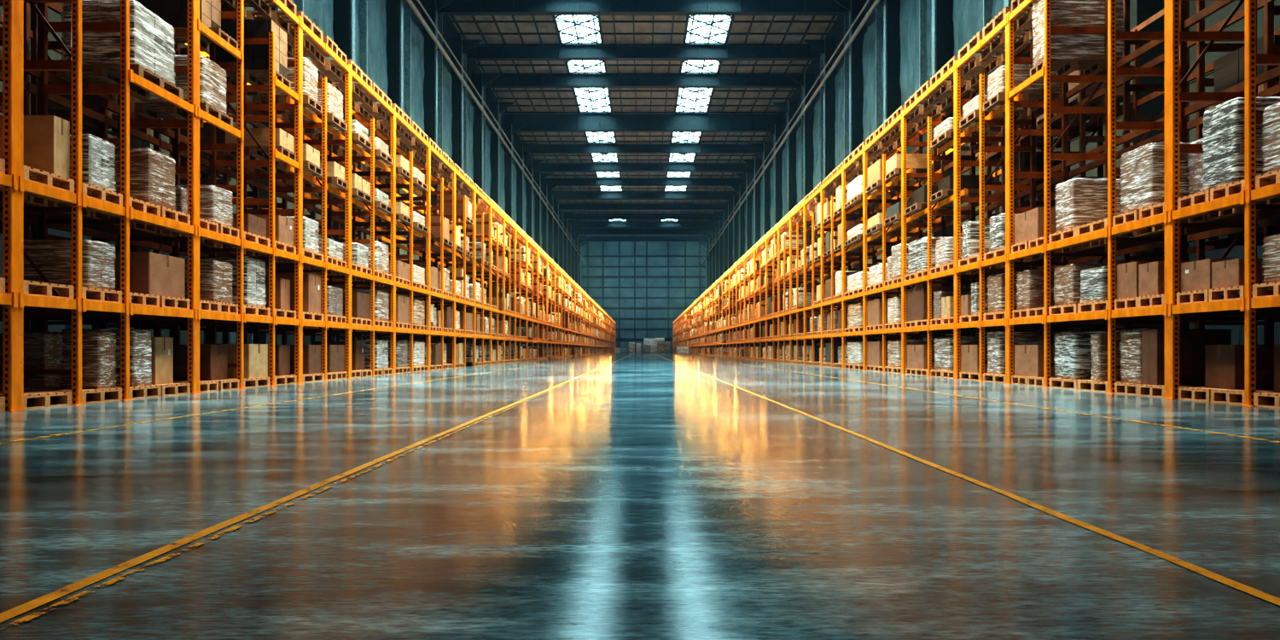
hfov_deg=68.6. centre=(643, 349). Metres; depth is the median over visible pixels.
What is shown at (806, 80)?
wall column
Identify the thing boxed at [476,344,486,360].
load
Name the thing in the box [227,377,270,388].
wooden pallet
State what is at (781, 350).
load
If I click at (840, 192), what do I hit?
load
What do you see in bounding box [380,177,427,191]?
wooden pallet
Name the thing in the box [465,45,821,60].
girder
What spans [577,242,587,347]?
wall column
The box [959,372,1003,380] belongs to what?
wooden pallet
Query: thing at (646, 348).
load
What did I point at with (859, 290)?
wooden pallet
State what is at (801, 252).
load
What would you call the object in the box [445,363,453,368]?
wooden pallet
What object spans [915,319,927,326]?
wooden pallet
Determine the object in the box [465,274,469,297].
load
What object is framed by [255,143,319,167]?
carton
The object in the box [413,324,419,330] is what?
wooden pallet
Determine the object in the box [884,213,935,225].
wooden pallet
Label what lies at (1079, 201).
load
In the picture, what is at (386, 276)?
wooden pallet
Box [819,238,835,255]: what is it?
carton
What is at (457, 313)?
load
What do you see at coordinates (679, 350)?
load
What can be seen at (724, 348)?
load
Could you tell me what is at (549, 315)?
load
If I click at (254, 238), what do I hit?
wooden pallet
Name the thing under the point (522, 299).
load
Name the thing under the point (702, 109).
window
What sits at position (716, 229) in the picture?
wall column
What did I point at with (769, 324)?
carton
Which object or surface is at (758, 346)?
block
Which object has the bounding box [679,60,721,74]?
window
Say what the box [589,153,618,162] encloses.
window
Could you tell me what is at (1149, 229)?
carton
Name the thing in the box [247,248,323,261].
wooden pallet
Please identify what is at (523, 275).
block
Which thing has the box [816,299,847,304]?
wooden pallet
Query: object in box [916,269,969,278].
wooden pallet
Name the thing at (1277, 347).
carton
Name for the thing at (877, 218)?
carton
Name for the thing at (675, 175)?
window
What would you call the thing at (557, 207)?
wall column
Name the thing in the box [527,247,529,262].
carton
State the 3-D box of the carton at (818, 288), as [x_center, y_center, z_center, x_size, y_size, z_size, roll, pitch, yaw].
[6.843,-2.080,34.151,0.900,0.561,1.080,0,0,0]
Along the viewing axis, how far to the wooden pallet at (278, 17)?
16.95 m
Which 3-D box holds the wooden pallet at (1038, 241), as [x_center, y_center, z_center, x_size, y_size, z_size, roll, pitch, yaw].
[6.836,-1.728,15.143,0.980,0.145,0.646,0,0,0]
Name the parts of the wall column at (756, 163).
post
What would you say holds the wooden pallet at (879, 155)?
on the rack at (1175, 37)
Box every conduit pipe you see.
[406,0,587,263]
[699,0,880,263]
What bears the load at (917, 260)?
on the wooden pallet at (913, 276)
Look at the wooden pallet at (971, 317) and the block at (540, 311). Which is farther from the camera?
the block at (540, 311)
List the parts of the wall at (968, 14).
rail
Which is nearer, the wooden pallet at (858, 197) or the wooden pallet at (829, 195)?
the wooden pallet at (858, 197)
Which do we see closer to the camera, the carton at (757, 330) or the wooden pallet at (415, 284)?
the wooden pallet at (415, 284)
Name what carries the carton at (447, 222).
on the wooden pallet at (447, 242)
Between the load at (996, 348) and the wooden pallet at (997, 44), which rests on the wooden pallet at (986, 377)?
the load at (996, 348)
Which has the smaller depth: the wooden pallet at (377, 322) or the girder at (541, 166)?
the wooden pallet at (377, 322)
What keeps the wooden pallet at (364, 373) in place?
on the floor at (640, 496)
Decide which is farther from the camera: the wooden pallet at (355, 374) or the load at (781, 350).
the load at (781, 350)
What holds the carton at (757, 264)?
on the rack at (482, 206)
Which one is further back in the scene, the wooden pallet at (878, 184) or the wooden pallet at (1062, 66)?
the wooden pallet at (878, 184)
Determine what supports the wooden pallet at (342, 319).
on the rack at (14, 305)
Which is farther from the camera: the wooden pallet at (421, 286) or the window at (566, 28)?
the window at (566, 28)
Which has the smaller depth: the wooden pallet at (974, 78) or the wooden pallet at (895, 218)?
the wooden pallet at (974, 78)
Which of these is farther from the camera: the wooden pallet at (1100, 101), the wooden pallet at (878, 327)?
the wooden pallet at (878, 327)
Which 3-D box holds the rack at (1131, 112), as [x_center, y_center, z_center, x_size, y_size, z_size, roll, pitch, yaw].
[8.449,-2.595,27.446,1.329,6.360,37.703,0,0,0]
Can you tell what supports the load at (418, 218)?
on the wooden pallet at (416, 225)
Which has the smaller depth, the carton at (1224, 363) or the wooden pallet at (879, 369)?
the carton at (1224, 363)
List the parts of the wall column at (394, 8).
post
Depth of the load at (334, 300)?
18.57 m
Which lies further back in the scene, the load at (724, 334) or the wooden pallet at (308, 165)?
the load at (724, 334)
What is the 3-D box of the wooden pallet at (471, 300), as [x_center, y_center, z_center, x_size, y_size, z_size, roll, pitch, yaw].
[-6.517,-1.728,33.008,0.980,0.145,0.775,0,0,0]
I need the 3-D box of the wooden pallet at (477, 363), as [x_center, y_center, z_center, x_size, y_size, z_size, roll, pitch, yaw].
[-6.516,0.512,34.032,0.980,0.145,0.775,0,0,0]
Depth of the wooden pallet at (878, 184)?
25.80 m
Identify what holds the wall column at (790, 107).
on the floor at (640, 496)
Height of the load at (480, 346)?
0.595 m
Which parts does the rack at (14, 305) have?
post, post, post, post, post, post, post, post, post, post, post, post, post, post, post, post, post, post, post, post, post, post, post, post, post, post, post, post, post, post, post, post, post, post, post, post, post, post, post, post, post, post, post, post, post, post, post, post, post, post, post, post, post, post, post, post, post, post, post, post, post, post, post, post, post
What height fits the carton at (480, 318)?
0.503 m
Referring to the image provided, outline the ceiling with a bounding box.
[448,15,837,242]
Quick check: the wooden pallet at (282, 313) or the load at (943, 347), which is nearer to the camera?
the wooden pallet at (282, 313)
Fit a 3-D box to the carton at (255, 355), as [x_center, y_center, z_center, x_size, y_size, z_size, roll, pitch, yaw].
[-6.540,0.173,14.847,0.924,0.534,0.746,0,0,0]
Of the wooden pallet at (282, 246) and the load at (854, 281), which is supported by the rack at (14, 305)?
the wooden pallet at (282, 246)
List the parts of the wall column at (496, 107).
post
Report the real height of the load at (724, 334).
0.620 m
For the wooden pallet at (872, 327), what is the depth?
26.22 m
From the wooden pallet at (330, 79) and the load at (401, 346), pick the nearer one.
the wooden pallet at (330, 79)
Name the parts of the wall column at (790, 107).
post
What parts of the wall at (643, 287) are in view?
wall post, wall post, wall post, wall post, wall post, wall post, wall post, wall post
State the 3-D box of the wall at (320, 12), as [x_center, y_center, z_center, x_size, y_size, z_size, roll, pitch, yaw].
[-13.995,-11.715,101.000,0.610,24.600,214.000,0,0,0]
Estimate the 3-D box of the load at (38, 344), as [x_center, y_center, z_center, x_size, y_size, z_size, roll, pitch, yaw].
[-6.910,0.128,10.319,0.906,0.624,0.333,0,0,0]
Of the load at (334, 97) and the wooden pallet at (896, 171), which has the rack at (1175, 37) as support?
the wooden pallet at (896, 171)
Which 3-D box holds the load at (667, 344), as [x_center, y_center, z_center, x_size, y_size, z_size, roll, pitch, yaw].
[5.001,-0.565,194.998,1.291,2.300,1.197,0,0,0]
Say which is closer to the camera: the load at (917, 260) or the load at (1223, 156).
the load at (1223, 156)
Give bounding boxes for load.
[0,332,63,390]
[23,239,116,290]
[23,331,116,389]
[52,133,116,191]
[60,0,175,84]
[61,328,151,386]
[114,147,176,209]
[139,54,226,114]
[165,187,187,217]
[174,185,233,226]
[185,260,232,303]
[199,256,266,307]
[256,57,318,101]
[277,215,319,252]
[285,82,343,121]
[314,119,368,140]
[318,238,343,260]
[326,285,343,315]
[339,136,389,156]
[339,339,388,368]
[342,242,368,267]
[342,288,389,320]
[353,188,389,205]
[361,241,389,273]
[382,167,424,183]
[382,210,424,226]
[388,340,407,367]
[401,340,424,366]
[413,264,424,284]
[413,297,424,325]
[424,343,447,364]
[424,345,431,365]
[433,306,436,326]
[443,267,450,291]
[449,279,460,295]
[450,233,469,251]
[451,309,459,329]
[459,242,486,260]
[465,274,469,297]
[465,343,472,361]
[468,201,472,219]
[468,284,472,298]
[469,282,480,301]
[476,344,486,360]
[478,345,481,361]
[480,287,486,302]
[480,317,488,332]
[486,347,493,360]
[488,317,494,332]
[492,222,500,241]
[494,320,508,334]
[500,224,502,242]
[500,344,511,359]
[500,346,502,360]
[505,234,507,246]
[510,246,525,261]
[511,296,525,314]
[511,345,517,359]
[516,326,531,337]
[528,300,530,315]
[533,285,548,296]
[533,349,536,357]
[544,349,550,356]
[545,314,550,322]
[552,312,557,324]
[572,292,580,302]
[612,348,620,352]
[620,348,626,352]
[628,342,634,352]
[635,343,640,352]
[642,344,650,352]
[643,338,654,344]
[650,344,657,352]
[654,337,664,344]
[657,340,664,352]
[664,341,670,352]
[676,347,688,354]
[721,333,728,341]
[721,347,728,354]
[738,331,742,339]
[740,267,750,279]
[746,261,750,274]
[762,347,765,358]
[764,246,770,261]
[768,345,786,358]
[776,349,782,359]
[780,232,802,250]
[781,346,786,359]
[782,292,787,310]
[786,344,808,360]
[791,288,793,307]
[792,287,816,307]
[793,345,802,360]
[800,249,803,265]
[802,345,809,360]
[806,246,827,263]
[808,242,825,260]
[809,316,817,331]
[819,314,826,331]
[819,347,826,361]
[830,310,837,329]
[834,270,862,295]
[837,345,841,363]
[838,186,870,208]
[838,274,847,294]
[845,344,847,363]
[846,174,889,201]
[846,223,880,239]
[846,271,869,291]
[846,301,867,327]
[846,341,867,364]
[868,263,887,285]
[886,256,891,280]
[886,339,932,367]
[887,296,907,323]
[890,243,908,279]
[907,236,951,274]
[933,116,989,139]
[933,290,971,319]
[933,336,988,371]
[935,236,963,267]
[961,221,989,258]
[962,94,1023,117]
[970,281,988,314]
[986,331,1043,374]
[987,64,1061,100]
[987,273,1017,313]
[989,213,1019,251]
[1016,268,1054,309]
[1032,0,1123,67]
[1053,262,1120,305]
[1053,331,1120,379]
[1054,178,1121,232]
[1079,266,1117,302]
[1090,332,1121,381]
[1119,141,1190,214]
[1119,328,1197,383]
[1187,138,1266,203]
[1201,96,1279,190]
[1261,102,1279,174]
[1261,233,1279,283]
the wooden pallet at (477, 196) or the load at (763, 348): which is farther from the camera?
the load at (763, 348)
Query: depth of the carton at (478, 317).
34.69 m
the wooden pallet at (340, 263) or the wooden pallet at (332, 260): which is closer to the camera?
the wooden pallet at (332, 260)
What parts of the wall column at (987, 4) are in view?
post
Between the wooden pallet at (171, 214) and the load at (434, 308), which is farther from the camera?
the load at (434, 308)
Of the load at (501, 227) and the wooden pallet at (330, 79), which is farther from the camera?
the load at (501, 227)
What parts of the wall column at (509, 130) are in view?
post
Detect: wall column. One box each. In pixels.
[129,0,153,337]
[255,0,303,344]
[333,0,367,341]
[385,0,411,340]
[423,0,453,343]
[451,38,482,343]
[472,73,500,344]
[489,101,514,344]
[503,123,526,345]
[515,143,536,346]
[525,158,544,346]
[534,172,551,346]
[541,184,557,347]
[547,194,562,347]
[552,203,568,347]
[558,212,571,348]
[563,219,575,348]
[567,226,579,348]
[571,232,581,347]
[575,237,585,347]
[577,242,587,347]
[699,242,709,347]
[701,237,711,347]
[704,232,715,347]
[707,226,719,347]
[710,219,723,347]
[715,212,728,347]
[718,203,733,347]
[724,194,738,347]
[729,184,745,347]
[735,172,752,346]
[742,158,761,346]
[750,143,771,346]
[760,123,783,345]
[772,101,797,344]
[785,73,814,345]
[803,38,835,345]
[833,0,863,268]
[875,0,901,340]
[919,0,953,234]
[983,0,1031,207]
[1129,0,1163,329]
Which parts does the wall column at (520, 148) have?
post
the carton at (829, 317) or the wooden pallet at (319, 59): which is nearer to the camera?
the wooden pallet at (319, 59)
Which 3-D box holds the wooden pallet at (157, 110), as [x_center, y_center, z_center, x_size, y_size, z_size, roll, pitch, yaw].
[-6.525,-3.337,13.376,0.980,0.145,0.858,0,0,0]
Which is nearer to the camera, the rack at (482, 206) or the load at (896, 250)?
the load at (896, 250)
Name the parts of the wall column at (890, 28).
post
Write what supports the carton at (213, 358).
on the wooden pallet at (224, 385)
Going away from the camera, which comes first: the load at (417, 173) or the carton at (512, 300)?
the load at (417, 173)
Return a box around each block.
[29,195,62,207]
[137,0,221,29]
[424,303,433,325]
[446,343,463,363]
[476,345,478,361]
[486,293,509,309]
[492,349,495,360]
[517,346,522,358]
[522,273,524,282]
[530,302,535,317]
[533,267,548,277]
[538,304,544,319]
[539,309,541,319]
[552,347,558,355]
[573,323,580,331]
[717,285,726,296]
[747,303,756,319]
[750,258,762,272]
[750,279,753,291]
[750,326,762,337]
[750,347,753,357]
[757,346,765,357]
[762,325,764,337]
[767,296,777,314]
[768,246,771,258]
[780,260,786,275]
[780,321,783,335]
[786,255,811,272]
[808,345,811,360]
[811,345,825,361]
[814,204,817,225]
[817,237,825,255]
[817,315,819,331]
[825,231,831,251]
[825,343,847,362]
[836,185,847,209]
[912,185,963,204]
[937,174,992,191]
[1013,151,1061,186]
[1213,34,1279,92]
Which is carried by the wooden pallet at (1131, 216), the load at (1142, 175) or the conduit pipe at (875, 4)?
the load at (1142, 175)
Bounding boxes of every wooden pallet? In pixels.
[0,157,5,174]
[0,164,74,193]
[0,182,122,207]
[0,277,5,293]
[0,388,122,404]
[0,391,72,409]
[0,396,5,412]
[23,279,73,299]
[32,286,122,303]
[47,108,150,137]
[47,196,160,217]
[50,384,160,399]
[56,64,183,100]
[85,206,190,225]
[86,291,159,307]
[107,239,145,250]
[129,217,218,233]
[131,295,189,309]
[131,299,220,312]
[132,380,218,392]
[132,383,190,396]
[134,102,232,127]
[154,223,239,238]
[173,27,238,52]
[180,162,248,180]
[180,231,270,247]
[216,239,296,255]
[216,379,239,390]
[220,302,238,314]
[221,0,296,17]
[222,145,296,160]
[225,69,290,88]
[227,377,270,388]
[244,304,270,316]
[245,10,322,43]
[245,308,296,319]
[245,375,296,385]
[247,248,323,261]
[253,95,322,113]
[254,160,322,176]
[276,255,337,265]
[276,311,324,321]
[277,372,324,383]
[281,113,347,131]
[287,34,337,56]
[287,46,346,66]
[287,176,347,189]
[290,258,346,268]
[304,262,361,272]
[304,314,337,322]
[304,372,337,380]
[308,58,361,80]
[310,187,372,203]
[312,133,372,150]
[314,315,346,323]
[314,371,346,379]
[316,266,372,275]
[317,70,372,90]
[332,81,383,100]
[332,269,383,278]
[337,149,392,164]
[337,200,392,214]
[341,272,392,280]
[343,92,391,109]
[351,316,361,325]
[351,370,360,378]
[354,103,402,120]
[355,276,403,284]
[360,369,372,377]
[361,318,372,325]
[362,166,410,178]
[364,214,411,224]
[364,368,382,375]
[365,111,411,127]
[366,279,410,285]
[374,320,383,326]
[375,120,420,136]
[376,281,419,288]
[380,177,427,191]
[380,221,428,232]
[382,367,392,375]
[383,320,392,327]
[385,128,427,143]
[388,283,428,290]
[395,137,436,151]
[395,286,436,292]
[395,321,402,328]
[395,367,402,373]
[401,366,410,372]
[402,144,441,157]
[402,322,410,329]
[406,288,442,294]
[407,366,420,372]
[413,151,448,162]
[413,237,453,246]
[413,290,448,296]
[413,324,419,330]
[417,157,453,168]
[419,325,427,330]
[420,291,453,297]
[420,365,428,371]
[424,162,459,174]
[425,294,459,299]
[430,168,464,178]
[430,244,463,252]
[430,325,436,331]
[430,365,435,370]
[433,295,465,301]
[435,364,442,370]
[436,173,469,183]
[436,326,442,331]
[438,250,472,257]
[443,177,473,187]
[444,297,473,302]
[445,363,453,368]
[447,182,478,191]
[448,215,473,224]
[448,327,453,332]
[455,186,482,196]
[455,301,482,305]
[458,259,490,267]
[459,191,486,199]
[465,194,489,203]
[465,361,478,366]
[466,361,482,366]
[804,193,831,202]
[807,259,837,265]
[808,189,836,198]
[813,186,838,195]
[813,300,840,305]
[814,221,838,230]
[814,254,847,261]
[816,181,847,191]
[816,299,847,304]
[822,176,852,186]
[822,249,859,257]
[822,297,852,302]
[823,214,859,223]
[826,171,858,182]
[827,296,859,302]
[832,166,862,177]
[832,295,862,300]
[832,329,837,333]
[832,362,837,367]
[833,205,872,216]
[834,243,872,251]
[837,161,871,173]
[837,293,872,299]
[843,151,882,167]
[843,199,882,209]
[843,290,882,297]
[844,238,878,246]
[844,327,854,332]
[844,363,854,369]
[850,194,890,203]
[850,234,890,243]
[853,141,897,157]
[853,287,896,295]
[854,326,862,331]
[854,364,867,370]
[865,131,909,146]
[865,180,913,193]
[865,223,913,235]
[866,284,907,291]
[866,325,874,331]
[866,365,874,371]
[874,122,919,139]
[874,282,917,289]
[874,324,882,330]
[874,366,887,372]
[884,114,927,130]
[884,168,933,180]
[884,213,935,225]
[884,279,927,286]
[884,323,893,329]
[884,366,892,372]
[892,104,941,122]
[892,276,940,285]
[892,366,901,373]
[893,322,901,328]
[904,92,953,111]
[904,202,953,215]
[904,272,953,281]
[905,320,915,327]
[905,367,915,374]
[915,80,971,101]
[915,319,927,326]
[915,368,927,376]
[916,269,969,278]
[930,67,987,88]
[930,130,993,148]
[930,189,989,202]
[930,265,979,274]
[930,317,942,325]
[930,369,942,377]
[942,55,1002,77]
[942,261,1001,272]
[942,316,978,324]
[942,370,1001,378]
[958,31,1031,62]
[958,254,1029,267]
[959,109,1026,128]
[959,314,1004,323]
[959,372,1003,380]
[975,151,1018,160]
[982,6,1034,40]
[982,92,1053,111]
[983,247,1061,261]
[983,311,1005,320]
[983,373,1014,383]
[998,135,1060,149]
[1000,187,1056,202]
[1011,0,1039,11]
[1011,240,1086,253]
[1011,375,1027,385]
[1012,308,1027,318]
[1024,113,1097,134]
[1027,307,1103,317]
[1027,376,1103,386]
[1028,235,1105,249]
[1029,58,1105,76]
[1048,226,1143,244]
[1048,303,1135,315]
[1049,378,1105,389]
[1053,94,1133,117]
[1076,217,1164,236]
[1077,300,1135,313]
[1077,379,1121,392]
[1112,209,1213,226]
[1114,296,1161,309]
[1114,382,1161,395]
[1137,293,1204,308]
[1138,384,1242,397]
[1139,201,1244,220]
[1176,289,1239,304]
[1177,189,1279,210]
[1177,386,1242,401]
[1208,285,1273,302]
[1209,80,1279,110]
[1210,179,1279,202]
[1210,389,1274,404]
[1252,281,1279,297]
[1253,392,1279,408]
[1255,169,1279,189]
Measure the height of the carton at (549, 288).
0.708 m
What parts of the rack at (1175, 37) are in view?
post, post, post, post, post, post, post, post, post, post, post, post, post, post, post, post, post, post, post, post, post, post, post, post, post, post, post, post, post, post, post, post, post, post, post, post, post, post, post, post, post, post, post, post, post, post, post, post, post, post, post, post, post, post, post, post, post, post, post, post, post, post, post, post, post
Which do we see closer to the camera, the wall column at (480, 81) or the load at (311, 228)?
the load at (311, 228)
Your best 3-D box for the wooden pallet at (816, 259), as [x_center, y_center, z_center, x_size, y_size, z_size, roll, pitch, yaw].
[6.834,-3.337,34.193,0.980,0.145,1.430,0,0,0]
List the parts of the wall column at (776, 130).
post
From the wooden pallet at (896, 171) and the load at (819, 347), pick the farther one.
the load at (819, 347)
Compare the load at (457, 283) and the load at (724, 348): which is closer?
the load at (457, 283)
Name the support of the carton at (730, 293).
on the rack at (482, 206)
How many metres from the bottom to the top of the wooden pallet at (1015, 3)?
0.220 m
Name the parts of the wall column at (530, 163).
post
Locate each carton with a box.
[0,115,69,178]
[47,70,146,113]
[114,251,185,297]
[150,337,173,384]
[173,344,227,380]
[180,122,250,162]
[199,343,267,378]
[225,128,294,152]
[232,213,266,237]
[254,215,294,245]
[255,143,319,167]
[265,273,321,313]
[265,278,290,309]
[267,344,290,376]
[276,114,310,145]
[290,344,321,373]
[302,161,344,180]
[311,173,361,190]
[313,341,364,370]
[326,344,344,372]
[342,291,370,319]
[361,178,370,195]
[364,155,409,172]
[375,202,409,217]
[388,260,409,279]
[388,294,409,323]
[413,215,445,238]
[419,266,435,287]
[424,344,440,365]
[430,266,437,288]
[434,306,451,328]
[436,310,440,326]
[437,271,445,290]
[438,194,468,215]
[443,216,449,240]
[445,267,463,296]
[446,343,458,363]
[449,223,460,246]
[459,312,471,330]
[467,214,492,234]
[476,226,496,239]
[476,314,480,331]
[480,318,485,331]
[483,256,507,273]
[485,248,492,264]
[486,296,506,308]
[486,344,500,360]
[493,256,502,269]
[494,321,502,333]
[501,267,522,280]
[511,299,518,312]
[520,325,536,337]
[521,348,525,358]
[522,256,540,271]
[522,271,528,284]
[522,346,529,358]
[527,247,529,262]
[527,272,530,285]
[527,278,539,290]
[530,347,544,357]
[538,327,546,338]
[538,329,544,338]
[539,282,541,292]
[545,277,559,285]
[548,285,551,297]
[557,331,561,340]
[562,317,570,327]
[715,308,726,311]
[724,279,732,290]
[727,314,735,325]
[730,293,741,303]
[741,285,748,296]
[745,346,756,356]
[750,304,756,319]
[752,328,762,337]
[755,260,770,269]
[756,302,758,317]
[757,274,765,287]
[758,301,765,317]
[762,250,764,263]
[764,323,777,337]
[768,272,783,284]
[770,301,783,314]
[770,324,777,336]
[771,238,780,256]
[771,346,782,359]
[773,243,777,255]
[785,320,793,334]
[787,290,789,308]
[788,323,793,334]
[793,318,809,333]
[816,284,825,300]
[817,201,846,223]
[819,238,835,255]
[823,202,830,219]
[825,278,835,297]
[826,312,831,330]
[830,197,859,214]
[830,231,859,249]
[837,221,867,244]
[837,309,847,329]
[867,158,913,186]
[867,213,913,228]
[867,298,887,325]
[867,341,887,366]
[885,153,932,174]
[886,201,922,218]
[907,285,963,321]
[907,344,934,369]
[941,296,953,318]
[960,294,971,315]
[960,344,988,372]
[975,125,1018,156]
[1014,207,1056,244]
[1014,344,1055,377]
[1027,107,1043,121]
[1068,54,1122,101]
[1116,226,1151,237]
[1117,261,1155,298]
[1138,261,1191,296]
[1141,329,1231,385]
[1181,258,1234,291]
[1204,344,1274,389]
[1211,258,1263,288]
[1218,197,1279,216]
[1274,344,1279,392]
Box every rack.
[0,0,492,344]
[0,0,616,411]
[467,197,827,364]
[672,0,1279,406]
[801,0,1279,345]
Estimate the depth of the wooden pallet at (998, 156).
21.95 m
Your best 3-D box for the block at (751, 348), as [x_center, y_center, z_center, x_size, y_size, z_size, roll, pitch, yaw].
[6.823,0.133,55.429,0.890,0.614,1.078,0,0,0]
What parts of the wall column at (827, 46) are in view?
post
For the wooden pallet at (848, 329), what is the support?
on the rack at (1175, 37)
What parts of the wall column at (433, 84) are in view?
post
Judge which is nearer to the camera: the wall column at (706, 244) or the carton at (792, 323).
the carton at (792, 323)
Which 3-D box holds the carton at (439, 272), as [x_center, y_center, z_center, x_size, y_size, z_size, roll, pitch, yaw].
[-6.588,-2.105,28.710,0.900,0.610,0.680,0,0,0]
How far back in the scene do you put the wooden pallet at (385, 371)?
22.15 m
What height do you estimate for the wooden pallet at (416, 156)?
0.220 m
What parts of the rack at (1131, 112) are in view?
post, post, post, post, post, post, post, post, post, post, post, post, post, post, post, post, post, post, post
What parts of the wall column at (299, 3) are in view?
post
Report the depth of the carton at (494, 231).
39.05 m
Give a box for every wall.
[0,0,580,346]
[580,241,706,352]
[706,0,1279,346]
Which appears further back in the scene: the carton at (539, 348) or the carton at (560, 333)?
the carton at (560, 333)
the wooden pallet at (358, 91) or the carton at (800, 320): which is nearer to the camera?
the wooden pallet at (358, 91)
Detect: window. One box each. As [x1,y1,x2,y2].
[552,15,603,45]
[564,60,607,74]
[571,87,612,113]
[580,113,616,144]
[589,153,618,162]
[594,171,621,178]
[599,186,622,191]
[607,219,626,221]
[660,219,679,221]
[663,186,687,191]
[665,171,692,178]
[668,153,697,162]
[670,113,706,144]
[674,87,715,113]
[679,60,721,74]
[683,15,734,45]
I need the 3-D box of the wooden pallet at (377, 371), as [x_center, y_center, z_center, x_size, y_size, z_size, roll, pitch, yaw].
[-6.539,0.512,21.402,0.980,0.145,0.749,0,0,0]
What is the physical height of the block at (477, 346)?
0.590 m
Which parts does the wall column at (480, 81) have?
post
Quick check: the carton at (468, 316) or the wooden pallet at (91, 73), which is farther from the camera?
the carton at (468, 316)
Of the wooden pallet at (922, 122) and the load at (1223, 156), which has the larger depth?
the wooden pallet at (922, 122)
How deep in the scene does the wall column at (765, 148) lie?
102.60 m
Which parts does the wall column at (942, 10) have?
post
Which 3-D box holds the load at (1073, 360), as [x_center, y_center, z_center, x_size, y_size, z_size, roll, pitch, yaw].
[6.840,0.081,14.273,0.914,0.718,0.754,0,0,0]
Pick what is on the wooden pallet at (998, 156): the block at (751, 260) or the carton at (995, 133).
the carton at (995, 133)
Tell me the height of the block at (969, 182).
0.300 m
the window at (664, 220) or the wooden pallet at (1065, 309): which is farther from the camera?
the window at (664, 220)
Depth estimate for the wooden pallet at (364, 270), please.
20.54 m
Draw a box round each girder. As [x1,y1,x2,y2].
[437,0,849,15]
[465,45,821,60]
[485,74,801,87]
[505,113,781,132]
[523,144,762,153]
[533,162,753,171]
[542,178,744,186]
[550,192,736,198]
[557,203,729,209]
[563,213,723,219]
[568,221,718,227]
[572,229,714,234]
[576,236,709,241]
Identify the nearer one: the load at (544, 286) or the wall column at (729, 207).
the load at (544, 286)
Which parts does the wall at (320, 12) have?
rail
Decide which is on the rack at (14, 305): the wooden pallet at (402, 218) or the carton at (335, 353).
the wooden pallet at (402, 218)
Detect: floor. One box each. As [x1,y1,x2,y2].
[0,352,1279,639]
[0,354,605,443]
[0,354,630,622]
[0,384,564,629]
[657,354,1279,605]
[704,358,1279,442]
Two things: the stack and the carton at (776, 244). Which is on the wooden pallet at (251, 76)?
the stack
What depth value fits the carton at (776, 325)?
45.95 m
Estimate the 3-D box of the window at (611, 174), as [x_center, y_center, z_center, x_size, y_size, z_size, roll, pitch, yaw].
[-4.800,-23.904,127.193,3.380,0.221,6.154,0,0,0]
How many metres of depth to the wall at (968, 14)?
47.97 m
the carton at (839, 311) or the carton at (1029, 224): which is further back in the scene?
the carton at (839, 311)
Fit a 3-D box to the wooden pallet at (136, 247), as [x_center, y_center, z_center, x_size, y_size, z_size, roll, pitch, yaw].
[-8.035,-1.728,15.175,0.950,0.145,0.965,0,0,0]
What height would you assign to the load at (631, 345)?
2.200 m
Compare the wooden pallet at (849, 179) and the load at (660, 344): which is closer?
the wooden pallet at (849, 179)
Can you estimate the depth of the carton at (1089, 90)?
16.92 m
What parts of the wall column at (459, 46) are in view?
post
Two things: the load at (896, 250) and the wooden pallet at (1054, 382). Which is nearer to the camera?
the wooden pallet at (1054, 382)
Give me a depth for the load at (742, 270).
61.58 m
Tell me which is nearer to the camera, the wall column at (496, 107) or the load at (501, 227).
the load at (501, 227)
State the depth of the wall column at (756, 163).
111.21 m
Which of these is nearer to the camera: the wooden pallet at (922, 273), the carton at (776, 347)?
the wooden pallet at (922, 273)
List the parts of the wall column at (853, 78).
post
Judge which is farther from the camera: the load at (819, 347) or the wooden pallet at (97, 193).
the load at (819, 347)
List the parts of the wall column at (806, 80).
post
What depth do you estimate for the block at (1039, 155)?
19.65 m
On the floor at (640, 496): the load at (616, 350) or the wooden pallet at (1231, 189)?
the load at (616, 350)
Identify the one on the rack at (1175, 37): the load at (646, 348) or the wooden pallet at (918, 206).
the wooden pallet at (918, 206)
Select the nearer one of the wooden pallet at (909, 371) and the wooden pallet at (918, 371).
the wooden pallet at (918, 371)
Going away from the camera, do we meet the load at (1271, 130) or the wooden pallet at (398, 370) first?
the load at (1271, 130)
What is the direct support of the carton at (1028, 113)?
on the wooden pallet at (1092, 119)
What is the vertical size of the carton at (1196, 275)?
0.350 m
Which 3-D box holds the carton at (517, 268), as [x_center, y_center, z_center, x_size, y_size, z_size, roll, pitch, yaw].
[-6.541,-3.747,46.715,0.900,0.674,1.090,0,0,0]
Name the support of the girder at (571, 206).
attached to the ceiling
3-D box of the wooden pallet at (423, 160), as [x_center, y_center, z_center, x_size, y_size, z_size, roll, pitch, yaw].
[-6.531,-5.885,29.448,0.980,0.220,0.775,0,0,0]
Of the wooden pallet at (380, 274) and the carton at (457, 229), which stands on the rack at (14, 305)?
the wooden pallet at (380, 274)
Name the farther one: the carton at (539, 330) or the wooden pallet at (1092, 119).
the carton at (539, 330)
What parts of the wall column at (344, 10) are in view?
post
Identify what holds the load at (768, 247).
on the rack at (482, 206)
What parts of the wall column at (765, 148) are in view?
post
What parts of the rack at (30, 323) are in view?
post, post, post, post, post, post, post, post, post, post, post, post, post, post, post, post, post, post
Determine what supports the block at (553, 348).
on the rack at (482, 206)
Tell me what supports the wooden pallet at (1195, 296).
on the rack at (1175, 37)
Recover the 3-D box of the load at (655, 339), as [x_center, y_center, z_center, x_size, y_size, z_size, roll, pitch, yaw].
[3.400,-0.965,198.500,2.167,3.100,1.184,0,0,0]
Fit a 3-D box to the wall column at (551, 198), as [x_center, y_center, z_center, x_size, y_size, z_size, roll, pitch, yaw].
[-12.840,-11.015,138.760,2.280,23.200,3.520,0,0,0]

